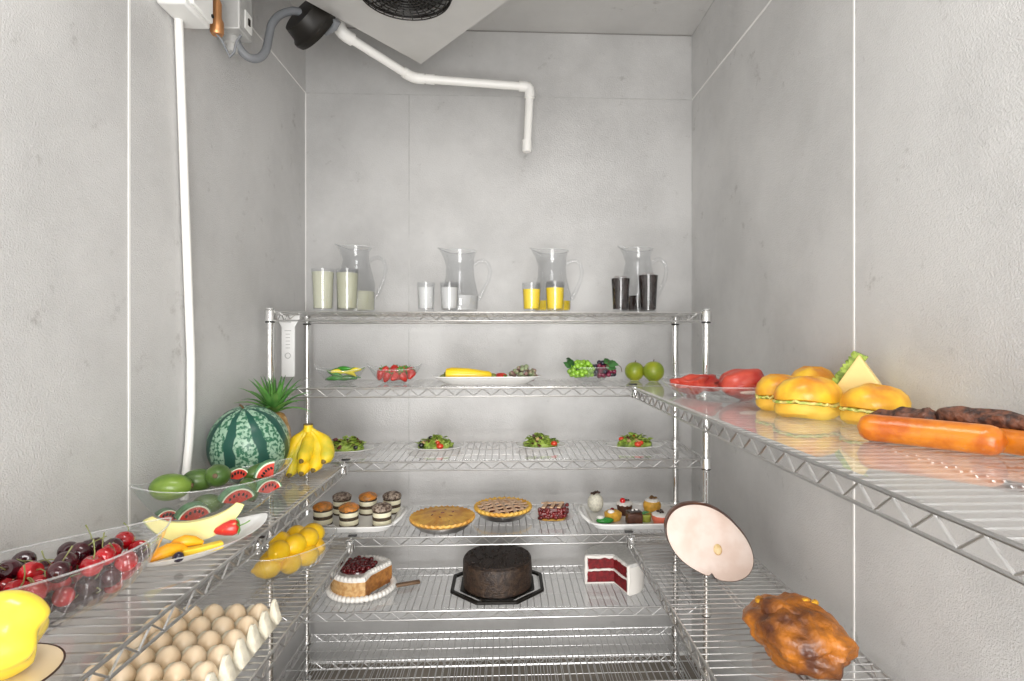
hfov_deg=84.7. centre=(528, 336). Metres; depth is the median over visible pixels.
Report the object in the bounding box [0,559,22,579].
cherry
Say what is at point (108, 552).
cherry
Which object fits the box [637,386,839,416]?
liner
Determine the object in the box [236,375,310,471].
pineapple
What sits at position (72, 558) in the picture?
cherry
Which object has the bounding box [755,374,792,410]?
bun
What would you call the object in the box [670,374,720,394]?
meat
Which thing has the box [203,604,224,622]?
egg
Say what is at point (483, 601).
cake tray
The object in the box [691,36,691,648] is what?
trim
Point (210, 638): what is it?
egg
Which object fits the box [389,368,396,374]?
strawberry
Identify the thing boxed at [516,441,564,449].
oval plate
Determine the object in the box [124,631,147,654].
egg
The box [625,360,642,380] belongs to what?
apple
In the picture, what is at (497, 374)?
strawberry
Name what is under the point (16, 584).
cherry
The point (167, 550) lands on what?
wedge
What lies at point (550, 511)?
slice
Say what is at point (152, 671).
egg
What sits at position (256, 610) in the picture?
egg
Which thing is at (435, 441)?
salad
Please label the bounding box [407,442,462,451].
oval plate
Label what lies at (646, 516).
pastry
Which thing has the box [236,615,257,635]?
egg
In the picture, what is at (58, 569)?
cherry
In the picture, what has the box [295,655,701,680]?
floor
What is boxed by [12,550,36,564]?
cherry
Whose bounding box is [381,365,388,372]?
strawberry
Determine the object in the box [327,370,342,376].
pepper
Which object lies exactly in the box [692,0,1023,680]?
wall
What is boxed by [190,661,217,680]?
egg
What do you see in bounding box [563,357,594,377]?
grape bunch
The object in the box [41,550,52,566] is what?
cherry
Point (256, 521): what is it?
oval plate
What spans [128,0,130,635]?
trim
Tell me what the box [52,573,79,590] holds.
cherry
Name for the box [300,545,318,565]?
lemon
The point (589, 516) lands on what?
serving tray
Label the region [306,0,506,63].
unit
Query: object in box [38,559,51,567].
cherry
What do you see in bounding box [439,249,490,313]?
glass pitcher
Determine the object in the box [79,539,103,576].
cherry
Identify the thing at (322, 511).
cake
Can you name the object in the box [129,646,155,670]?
egg
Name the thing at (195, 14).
junction box
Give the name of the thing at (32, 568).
cherry
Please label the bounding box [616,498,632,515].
cupcake
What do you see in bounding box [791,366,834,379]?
bun
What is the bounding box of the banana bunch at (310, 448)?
[283,423,334,477]
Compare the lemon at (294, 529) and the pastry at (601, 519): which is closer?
the lemon at (294, 529)
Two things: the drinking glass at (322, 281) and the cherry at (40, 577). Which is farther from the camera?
the drinking glass at (322, 281)
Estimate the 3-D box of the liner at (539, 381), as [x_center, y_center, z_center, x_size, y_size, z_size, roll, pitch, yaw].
[-0.136,0.176,2.143,1.461,0.002,0.355,0,0,-2]
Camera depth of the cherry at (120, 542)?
0.95 m
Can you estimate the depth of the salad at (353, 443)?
2.07 m
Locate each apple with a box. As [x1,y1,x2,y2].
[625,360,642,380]
[643,360,663,380]
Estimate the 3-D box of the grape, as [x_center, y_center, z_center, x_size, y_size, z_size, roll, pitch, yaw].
[-0.651,0.411,1.044,0.020,0.019,0.020,0,0,-2]
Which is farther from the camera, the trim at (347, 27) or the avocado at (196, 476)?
the trim at (347, 27)
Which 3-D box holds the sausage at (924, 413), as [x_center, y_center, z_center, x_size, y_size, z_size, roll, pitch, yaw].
[0.659,0.144,0.988,0.042,0.048,0.117,0,0,-29]
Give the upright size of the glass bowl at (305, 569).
0.089 m
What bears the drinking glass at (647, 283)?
on the wire shelving unit at (270, 317)
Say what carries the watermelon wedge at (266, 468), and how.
in the glass bowl at (271, 494)
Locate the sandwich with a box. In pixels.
[832,351,881,415]
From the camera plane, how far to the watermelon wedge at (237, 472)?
1.41 m
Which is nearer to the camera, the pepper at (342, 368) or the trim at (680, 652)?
the pepper at (342, 368)
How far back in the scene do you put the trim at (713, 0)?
2.34 m
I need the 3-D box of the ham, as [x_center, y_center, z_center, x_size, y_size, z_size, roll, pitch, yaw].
[0.531,0.594,1.682,0.252,0.201,0.185,0,0,3]
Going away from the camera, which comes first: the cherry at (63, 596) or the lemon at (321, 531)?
the cherry at (63, 596)
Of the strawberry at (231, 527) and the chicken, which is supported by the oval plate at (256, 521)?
the strawberry at (231, 527)
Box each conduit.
[174,18,194,500]
[237,7,301,62]
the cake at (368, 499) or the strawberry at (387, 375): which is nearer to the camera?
the strawberry at (387, 375)
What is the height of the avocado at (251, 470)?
0.043 m
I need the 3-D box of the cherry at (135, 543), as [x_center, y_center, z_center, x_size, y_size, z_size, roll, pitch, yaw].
[-0.673,0.372,0.971,0.032,0.034,0.052,0,0,-39]
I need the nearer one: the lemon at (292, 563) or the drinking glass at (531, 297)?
the lemon at (292, 563)
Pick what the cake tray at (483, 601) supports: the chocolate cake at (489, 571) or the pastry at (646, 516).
the chocolate cake at (489, 571)
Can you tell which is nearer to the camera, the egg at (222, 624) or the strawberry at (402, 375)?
the egg at (222, 624)
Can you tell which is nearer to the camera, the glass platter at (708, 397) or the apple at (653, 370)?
the glass platter at (708, 397)
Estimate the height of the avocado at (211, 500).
0.044 m
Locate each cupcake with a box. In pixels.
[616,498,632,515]
[643,495,660,515]
[652,509,666,522]
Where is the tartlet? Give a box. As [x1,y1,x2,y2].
[604,508,621,521]
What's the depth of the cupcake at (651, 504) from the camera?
2.15 m
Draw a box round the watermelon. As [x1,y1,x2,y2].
[206,404,289,483]
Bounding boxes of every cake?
[312,501,332,526]
[332,491,351,515]
[338,502,358,526]
[358,491,377,515]
[372,502,391,525]
[383,491,400,514]
[463,543,531,598]
[584,544,643,595]
[588,490,602,511]
[625,509,642,523]
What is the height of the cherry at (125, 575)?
0.036 m
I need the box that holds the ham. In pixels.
[664,501,753,581]
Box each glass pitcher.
[336,244,385,313]
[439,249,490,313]
[531,249,582,313]
[617,246,660,310]
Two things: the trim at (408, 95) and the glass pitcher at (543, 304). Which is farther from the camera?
the trim at (408, 95)
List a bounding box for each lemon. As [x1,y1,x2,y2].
[251,556,280,578]
[267,540,290,562]
[269,531,289,545]
[281,553,301,573]
[285,533,306,553]
[287,525,303,534]
[299,528,318,545]
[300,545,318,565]
[304,523,324,538]
[315,539,325,556]
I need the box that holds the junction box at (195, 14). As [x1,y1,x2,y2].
[157,0,213,28]
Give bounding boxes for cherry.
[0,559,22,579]
[0,565,28,590]
[0,578,11,589]
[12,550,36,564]
[17,561,45,580]
[22,577,47,598]
[27,574,52,593]
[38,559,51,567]
[39,551,78,569]
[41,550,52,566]
[44,591,55,612]
[45,546,72,582]
[51,586,75,607]
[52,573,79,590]
[56,541,76,555]
[56,593,79,613]
[68,536,106,562]
[70,572,82,587]
[71,565,78,574]
[75,568,102,595]
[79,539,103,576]
[79,585,103,606]
[83,525,103,555]
[95,532,116,565]
[97,564,121,587]
[101,538,123,550]
[104,542,121,557]
[104,581,123,593]
[108,542,138,571]
[114,523,134,549]
[120,555,149,580]
[125,549,141,571]
[127,539,151,550]
[132,538,158,562]
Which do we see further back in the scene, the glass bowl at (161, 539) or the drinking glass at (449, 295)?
the drinking glass at (449, 295)
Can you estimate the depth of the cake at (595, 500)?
2.18 m
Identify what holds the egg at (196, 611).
in the egg carton
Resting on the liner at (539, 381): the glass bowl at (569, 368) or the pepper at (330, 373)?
the glass bowl at (569, 368)
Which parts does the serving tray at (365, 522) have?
handle, handle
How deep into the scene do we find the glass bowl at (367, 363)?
2.09 m
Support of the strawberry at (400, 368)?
in the glass bowl at (367, 363)
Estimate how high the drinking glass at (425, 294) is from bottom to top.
0.107 m
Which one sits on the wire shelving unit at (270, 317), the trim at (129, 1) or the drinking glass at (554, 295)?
the drinking glass at (554, 295)
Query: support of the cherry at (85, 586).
in the glass bowl at (161, 539)
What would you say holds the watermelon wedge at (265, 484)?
in the glass bowl at (271, 494)
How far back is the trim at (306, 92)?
2.44 m
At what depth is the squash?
2.03 m
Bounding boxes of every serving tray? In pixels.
[294,505,407,532]
[432,373,540,384]
[577,502,675,529]
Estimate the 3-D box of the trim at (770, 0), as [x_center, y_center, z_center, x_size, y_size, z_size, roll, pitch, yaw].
[0.769,-1.044,1.408,0.002,0.006,2.148,0,0,-2]
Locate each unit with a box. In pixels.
[41,459,356,680]
[264,307,711,680]
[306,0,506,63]
[624,383,1023,680]
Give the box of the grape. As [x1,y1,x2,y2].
[172,552,183,562]
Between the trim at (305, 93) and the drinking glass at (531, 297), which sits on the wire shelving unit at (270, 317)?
the drinking glass at (531, 297)
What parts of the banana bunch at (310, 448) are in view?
crown stem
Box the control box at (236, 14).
[209,0,251,55]
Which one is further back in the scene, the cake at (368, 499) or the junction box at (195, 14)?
the cake at (368, 499)
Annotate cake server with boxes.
[395,580,419,587]
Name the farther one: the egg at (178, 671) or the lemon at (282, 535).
the lemon at (282, 535)
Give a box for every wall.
[0,0,305,680]
[306,29,690,659]
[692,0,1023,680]
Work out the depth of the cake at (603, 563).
2.15 m
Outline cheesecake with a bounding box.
[326,555,396,603]
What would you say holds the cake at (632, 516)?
on the serving tray at (589, 516)
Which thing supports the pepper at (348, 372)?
in the glass bowl at (314, 365)
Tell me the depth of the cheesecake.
2.06 m
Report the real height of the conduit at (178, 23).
1.297 m
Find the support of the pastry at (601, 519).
on the serving tray at (589, 516)
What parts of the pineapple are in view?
crown, crown, crown, crown, crown, crown, crown, crown, crown, crown, crown, crown, crown, crown, crown, crown, crown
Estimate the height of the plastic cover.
0.178 m
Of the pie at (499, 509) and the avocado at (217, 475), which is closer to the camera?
the avocado at (217, 475)
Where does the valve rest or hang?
attached to the junction box at (195, 14)
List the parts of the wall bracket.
plate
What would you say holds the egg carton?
on the wire shelving unit at (257, 546)
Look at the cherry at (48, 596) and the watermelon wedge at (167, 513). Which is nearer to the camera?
the cherry at (48, 596)
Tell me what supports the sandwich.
on the liner at (665, 392)
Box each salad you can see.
[332,435,365,451]
[415,434,453,448]
[523,432,558,447]
[617,432,652,447]
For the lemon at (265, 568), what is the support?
in the glass bowl at (305, 569)
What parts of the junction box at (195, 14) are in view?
lid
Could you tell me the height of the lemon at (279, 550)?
0.063 m
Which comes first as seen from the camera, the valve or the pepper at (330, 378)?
the valve
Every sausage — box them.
[857,414,1008,455]
[870,406,935,419]
[936,406,1023,430]
[1000,428,1023,455]
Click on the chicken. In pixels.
(798, 635)
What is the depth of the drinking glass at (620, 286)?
2.02 m
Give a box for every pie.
[409,505,474,534]
[474,496,531,521]
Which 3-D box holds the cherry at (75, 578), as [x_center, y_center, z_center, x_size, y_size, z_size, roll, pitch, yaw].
[-0.712,0.392,0.888,0.030,0.030,0.050,0,0,-41]
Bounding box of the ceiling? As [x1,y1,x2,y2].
[289,0,712,34]
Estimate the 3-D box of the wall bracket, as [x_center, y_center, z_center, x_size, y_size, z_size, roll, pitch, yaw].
[-0.906,0.037,2.119,0.086,0.232,0.014,0,0,-2]
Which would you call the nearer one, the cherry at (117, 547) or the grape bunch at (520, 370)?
the cherry at (117, 547)
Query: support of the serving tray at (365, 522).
on the liner
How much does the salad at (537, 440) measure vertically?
0.056 m
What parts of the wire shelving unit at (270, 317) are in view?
post, post, post, post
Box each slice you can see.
[143,502,244,540]
[182,540,223,555]
[538,501,568,520]
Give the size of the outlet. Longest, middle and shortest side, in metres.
0.070 x 0.048 x 0.030 m
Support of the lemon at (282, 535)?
on the lemon
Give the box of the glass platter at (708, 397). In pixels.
[661,375,755,402]
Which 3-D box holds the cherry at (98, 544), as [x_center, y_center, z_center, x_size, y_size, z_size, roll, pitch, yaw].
[-0.741,0.349,0.956,0.033,0.049,0.040,0,0,-24]
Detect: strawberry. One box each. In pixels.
[214,518,249,535]
[377,369,383,379]
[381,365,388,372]
[383,368,390,381]
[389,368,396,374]
[390,371,398,380]
[397,366,405,372]
[398,371,406,381]
[407,367,416,378]
[496,373,506,376]
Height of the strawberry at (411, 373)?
0.046 m
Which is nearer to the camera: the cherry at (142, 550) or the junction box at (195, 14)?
the cherry at (142, 550)
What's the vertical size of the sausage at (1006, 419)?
0.053 m
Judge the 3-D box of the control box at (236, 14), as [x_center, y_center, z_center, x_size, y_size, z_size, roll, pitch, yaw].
[-0.874,-1.012,1.655,0.097,0.346,0.085,0,0,-2]
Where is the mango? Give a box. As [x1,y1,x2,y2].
[148,473,193,500]
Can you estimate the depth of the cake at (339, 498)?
2.16 m
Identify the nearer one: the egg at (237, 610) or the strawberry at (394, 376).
the egg at (237, 610)
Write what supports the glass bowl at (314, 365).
on the liner at (539, 381)
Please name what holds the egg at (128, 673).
in the egg carton
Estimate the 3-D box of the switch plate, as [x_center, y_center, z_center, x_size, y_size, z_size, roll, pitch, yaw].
[-0.831,-0.930,1.665,0.004,0.055,0.045,0,0,-2]
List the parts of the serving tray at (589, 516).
handle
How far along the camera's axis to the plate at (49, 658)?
0.72 m
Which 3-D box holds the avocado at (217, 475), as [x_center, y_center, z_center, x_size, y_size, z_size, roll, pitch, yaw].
[-0.750,0.337,1.356,0.058,0.054,0.059,0,0,20]
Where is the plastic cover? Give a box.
[286,1,340,49]
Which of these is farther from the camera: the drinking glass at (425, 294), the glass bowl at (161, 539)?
the drinking glass at (425, 294)
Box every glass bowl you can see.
[23,519,170,603]
[130,462,290,518]
[237,525,335,580]
[314,365,365,383]
[367,363,421,382]
[569,368,606,382]
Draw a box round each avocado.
[184,469,210,491]
[194,494,225,512]
[204,464,230,486]
[239,478,258,501]
[244,463,259,479]
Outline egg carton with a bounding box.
[112,599,281,680]
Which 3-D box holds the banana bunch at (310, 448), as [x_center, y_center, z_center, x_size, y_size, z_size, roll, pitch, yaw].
[-0.674,0.346,1.712,0.156,0.149,0.108,0,0,-2]
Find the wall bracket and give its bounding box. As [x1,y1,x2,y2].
[278,315,299,376]
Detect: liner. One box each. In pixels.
[283,378,669,386]
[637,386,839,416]
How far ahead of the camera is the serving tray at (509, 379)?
2.02 m
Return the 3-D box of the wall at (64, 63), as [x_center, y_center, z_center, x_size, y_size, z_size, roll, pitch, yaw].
[-0.927,0.037,0.761,0.080,2.732,3.298,0,0,-2]
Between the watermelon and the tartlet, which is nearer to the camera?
the watermelon
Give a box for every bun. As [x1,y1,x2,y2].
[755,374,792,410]
[772,376,842,419]
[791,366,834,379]
[839,383,911,424]
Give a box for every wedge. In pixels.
[147,543,187,562]
[155,507,176,520]
[171,535,203,546]
[174,501,211,519]
[217,484,254,503]
[230,466,247,479]
[253,459,274,477]
[255,477,281,492]
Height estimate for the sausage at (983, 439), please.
0.045 m
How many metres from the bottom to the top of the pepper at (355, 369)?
0.023 m
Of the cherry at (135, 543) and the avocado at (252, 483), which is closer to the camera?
the cherry at (135, 543)
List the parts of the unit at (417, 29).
guard frame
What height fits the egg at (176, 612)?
0.052 m
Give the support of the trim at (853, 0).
attached to the wall at (939, 84)
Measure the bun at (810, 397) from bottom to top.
0.091 m
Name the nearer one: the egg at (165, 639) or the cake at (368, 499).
the egg at (165, 639)
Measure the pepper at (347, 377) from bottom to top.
0.019 m
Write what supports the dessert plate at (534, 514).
on the liner
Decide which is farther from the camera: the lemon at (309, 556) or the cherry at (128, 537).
the lemon at (309, 556)
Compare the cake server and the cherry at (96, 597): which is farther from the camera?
the cake server
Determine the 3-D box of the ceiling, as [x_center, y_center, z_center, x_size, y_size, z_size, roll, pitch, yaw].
[-0.048,-1.369,0.838,1.842,0.080,3.378,0,0,-2]
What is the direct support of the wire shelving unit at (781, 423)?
on the floor
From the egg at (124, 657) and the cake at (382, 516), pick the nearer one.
the egg at (124, 657)
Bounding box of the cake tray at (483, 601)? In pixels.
[450,570,543,604]
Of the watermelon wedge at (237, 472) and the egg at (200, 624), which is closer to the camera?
the egg at (200, 624)
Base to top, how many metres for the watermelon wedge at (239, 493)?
0.045 m
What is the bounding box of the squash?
[444,367,491,376]
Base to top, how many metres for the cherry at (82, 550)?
0.040 m
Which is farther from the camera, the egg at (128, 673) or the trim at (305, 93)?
the trim at (305, 93)
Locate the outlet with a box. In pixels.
[325,18,340,35]
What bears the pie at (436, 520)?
on the liner
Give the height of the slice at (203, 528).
0.062 m
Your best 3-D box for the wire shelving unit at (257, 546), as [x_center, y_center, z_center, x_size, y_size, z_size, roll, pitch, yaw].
[-0.728,0.791,1.157,0.358,1.224,1.573,0,0,-2]
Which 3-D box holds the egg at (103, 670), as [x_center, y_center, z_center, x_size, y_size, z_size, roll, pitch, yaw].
[-0.840,0.661,1.086,0.046,0.052,0.047,0,0,-26]
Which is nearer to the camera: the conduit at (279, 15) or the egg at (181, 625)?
the egg at (181, 625)
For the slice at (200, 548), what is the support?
on the oval plate at (256, 521)
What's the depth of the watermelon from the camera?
1.55 m
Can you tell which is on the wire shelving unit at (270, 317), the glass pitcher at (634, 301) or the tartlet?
the glass pitcher at (634, 301)
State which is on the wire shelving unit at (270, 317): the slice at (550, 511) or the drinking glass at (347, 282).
the drinking glass at (347, 282)
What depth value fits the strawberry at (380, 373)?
2.09 m
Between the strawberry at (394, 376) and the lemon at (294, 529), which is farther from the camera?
the strawberry at (394, 376)
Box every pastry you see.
[596,515,613,523]
[642,511,651,522]
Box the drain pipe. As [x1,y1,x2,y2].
[335,17,534,152]
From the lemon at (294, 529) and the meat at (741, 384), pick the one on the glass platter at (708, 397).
the meat at (741, 384)
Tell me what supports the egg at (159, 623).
in the egg carton
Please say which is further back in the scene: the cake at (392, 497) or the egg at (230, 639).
the cake at (392, 497)
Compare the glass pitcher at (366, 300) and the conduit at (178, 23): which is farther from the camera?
the glass pitcher at (366, 300)
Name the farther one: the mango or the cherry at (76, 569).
the mango
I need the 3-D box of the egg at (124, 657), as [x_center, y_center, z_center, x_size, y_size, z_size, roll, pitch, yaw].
[-0.842,0.661,1.145,0.046,0.052,0.047,0,0,36]
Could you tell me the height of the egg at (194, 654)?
0.052 m
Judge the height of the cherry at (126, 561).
0.053 m
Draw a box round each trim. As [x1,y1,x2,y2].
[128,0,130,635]
[252,27,305,92]
[305,93,305,310]
[306,92,691,99]
[312,651,689,663]
[347,27,691,35]
[408,95,409,657]
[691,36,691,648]
[692,0,713,35]
[692,0,771,99]
[853,0,854,680]
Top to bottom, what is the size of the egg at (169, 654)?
0.052 m
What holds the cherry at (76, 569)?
in the glass bowl at (161, 539)
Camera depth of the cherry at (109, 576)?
0.90 m
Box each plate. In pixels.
[3,643,65,680]
[121,513,267,566]
[244,9,251,35]
[335,444,373,453]
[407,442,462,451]
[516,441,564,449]
[529,509,574,521]
[606,441,662,449]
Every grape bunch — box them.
[508,364,537,380]
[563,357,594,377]
[592,358,621,378]
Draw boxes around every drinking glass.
[311,271,334,310]
[335,272,358,310]
[417,282,434,308]
[440,287,458,308]
[522,282,540,308]
[545,281,564,308]
[611,276,630,308]
[637,273,658,308]
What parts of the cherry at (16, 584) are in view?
stem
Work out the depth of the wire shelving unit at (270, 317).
2.08 m
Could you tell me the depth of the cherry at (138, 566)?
0.97 m
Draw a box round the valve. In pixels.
[210,0,241,57]
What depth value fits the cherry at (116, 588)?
0.93 m
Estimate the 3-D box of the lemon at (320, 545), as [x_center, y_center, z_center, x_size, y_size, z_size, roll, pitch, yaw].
[-0.665,0.655,1.743,0.070,0.062,0.070,0,0,-14]
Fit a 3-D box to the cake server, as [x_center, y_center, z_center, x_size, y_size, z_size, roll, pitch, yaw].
[-0.469,0.936,2.120,0.120,0.012,0.020,0,0,-22]
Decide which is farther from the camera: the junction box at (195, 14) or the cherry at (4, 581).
the junction box at (195, 14)
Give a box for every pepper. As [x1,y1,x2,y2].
[0,590,50,680]
[325,376,346,380]
[327,369,345,373]
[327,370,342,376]
[336,366,354,370]
[340,375,356,380]
[346,370,355,375]
[350,367,364,371]
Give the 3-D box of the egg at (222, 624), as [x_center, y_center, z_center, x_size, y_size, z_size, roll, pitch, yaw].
[-0.691,0.661,1.272,0.047,0.052,0.047,0,0,-3]
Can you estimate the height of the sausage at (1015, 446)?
0.037 m
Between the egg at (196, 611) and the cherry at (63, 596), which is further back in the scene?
the egg at (196, 611)
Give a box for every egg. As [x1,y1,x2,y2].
[83,665,108,680]
[103,647,129,671]
[110,663,136,680]
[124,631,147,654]
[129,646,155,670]
[135,662,163,680]
[142,618,163,637]
[149,631,172,653]
[154,645,180,669]
[158,604,179,624]
[163,661,190,680]
[166,617,187,637]
[172,630,196,651]
[181,605,201,622]
[181,645,206,668]
[188,616,211,636]
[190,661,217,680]
[197,630,221,651]
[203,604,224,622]
[207,644,232,667]
[212,616,234,635]
[222,629,245,650]
[225,603,246,621]
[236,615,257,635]
[248,603,268,621]
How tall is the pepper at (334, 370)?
0.019 m
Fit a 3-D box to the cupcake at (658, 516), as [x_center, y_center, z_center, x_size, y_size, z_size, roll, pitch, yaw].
[0.488,0.661,2.062,0.068,0.054,0.069,0,0,-2]
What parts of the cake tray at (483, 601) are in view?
black plate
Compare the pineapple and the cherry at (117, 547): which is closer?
the cherry at (117, 547)
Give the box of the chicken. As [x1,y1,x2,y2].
[742,592,858,680]
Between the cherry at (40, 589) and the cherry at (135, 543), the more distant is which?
the cherry at (135, 543)
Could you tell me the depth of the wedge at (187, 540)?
1.08 m
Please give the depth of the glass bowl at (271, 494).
1.38 m
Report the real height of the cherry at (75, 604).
0.049 m
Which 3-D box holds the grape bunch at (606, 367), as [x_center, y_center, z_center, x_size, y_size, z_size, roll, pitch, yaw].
[0.291,0.122,2.127,0.090,0.078,0.108,0,0,-45]
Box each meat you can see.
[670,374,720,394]
[719,369,763,399]
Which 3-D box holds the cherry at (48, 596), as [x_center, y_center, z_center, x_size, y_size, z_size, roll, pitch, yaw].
[-0.754,0.412,0.865,0.055,0.034,0.033,0,0,-17]
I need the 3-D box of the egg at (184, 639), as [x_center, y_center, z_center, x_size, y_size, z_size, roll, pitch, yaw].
[-0.741,0.661,1.210,0.047,0.052,0.046,0,0,-36]
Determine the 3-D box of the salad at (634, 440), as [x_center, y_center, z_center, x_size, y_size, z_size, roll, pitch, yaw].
[0.407,0.397,2.160,0.128,0.058,0.121,0,0,36]
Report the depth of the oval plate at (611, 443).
2.15 m
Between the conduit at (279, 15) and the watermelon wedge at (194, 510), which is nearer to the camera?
the watermelon wedge at (194, 510)
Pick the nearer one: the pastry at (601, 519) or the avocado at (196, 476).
the avocado at (196, 476)
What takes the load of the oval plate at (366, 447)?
on the liner
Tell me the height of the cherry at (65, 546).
0.031 m
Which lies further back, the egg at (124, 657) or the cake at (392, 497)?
the cake at (392, 497)
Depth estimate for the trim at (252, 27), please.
2.14 m
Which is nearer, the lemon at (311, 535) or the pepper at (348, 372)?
the lemon at (311, 535)
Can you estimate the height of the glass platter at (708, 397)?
0.049 m
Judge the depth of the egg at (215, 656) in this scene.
1.14 m
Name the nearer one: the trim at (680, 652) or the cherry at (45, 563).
the cherry at (45, 563)
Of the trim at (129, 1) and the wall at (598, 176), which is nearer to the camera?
the trim at (129, 1)
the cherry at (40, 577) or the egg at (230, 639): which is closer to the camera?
the cherry at (40, 577)
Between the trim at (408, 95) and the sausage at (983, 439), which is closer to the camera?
the sausage at (983, 439)
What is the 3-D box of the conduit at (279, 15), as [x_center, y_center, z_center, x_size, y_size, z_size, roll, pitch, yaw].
[-0.821,-0.963,1.768,0.050,0.270,0.260,0,0,20]
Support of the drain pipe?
attached to the unit at (417, 29)
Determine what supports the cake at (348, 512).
on the serving tray at (365, 522)
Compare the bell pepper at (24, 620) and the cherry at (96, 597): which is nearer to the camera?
the bell pepper at (24, 620)
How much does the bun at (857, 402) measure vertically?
0.082 m

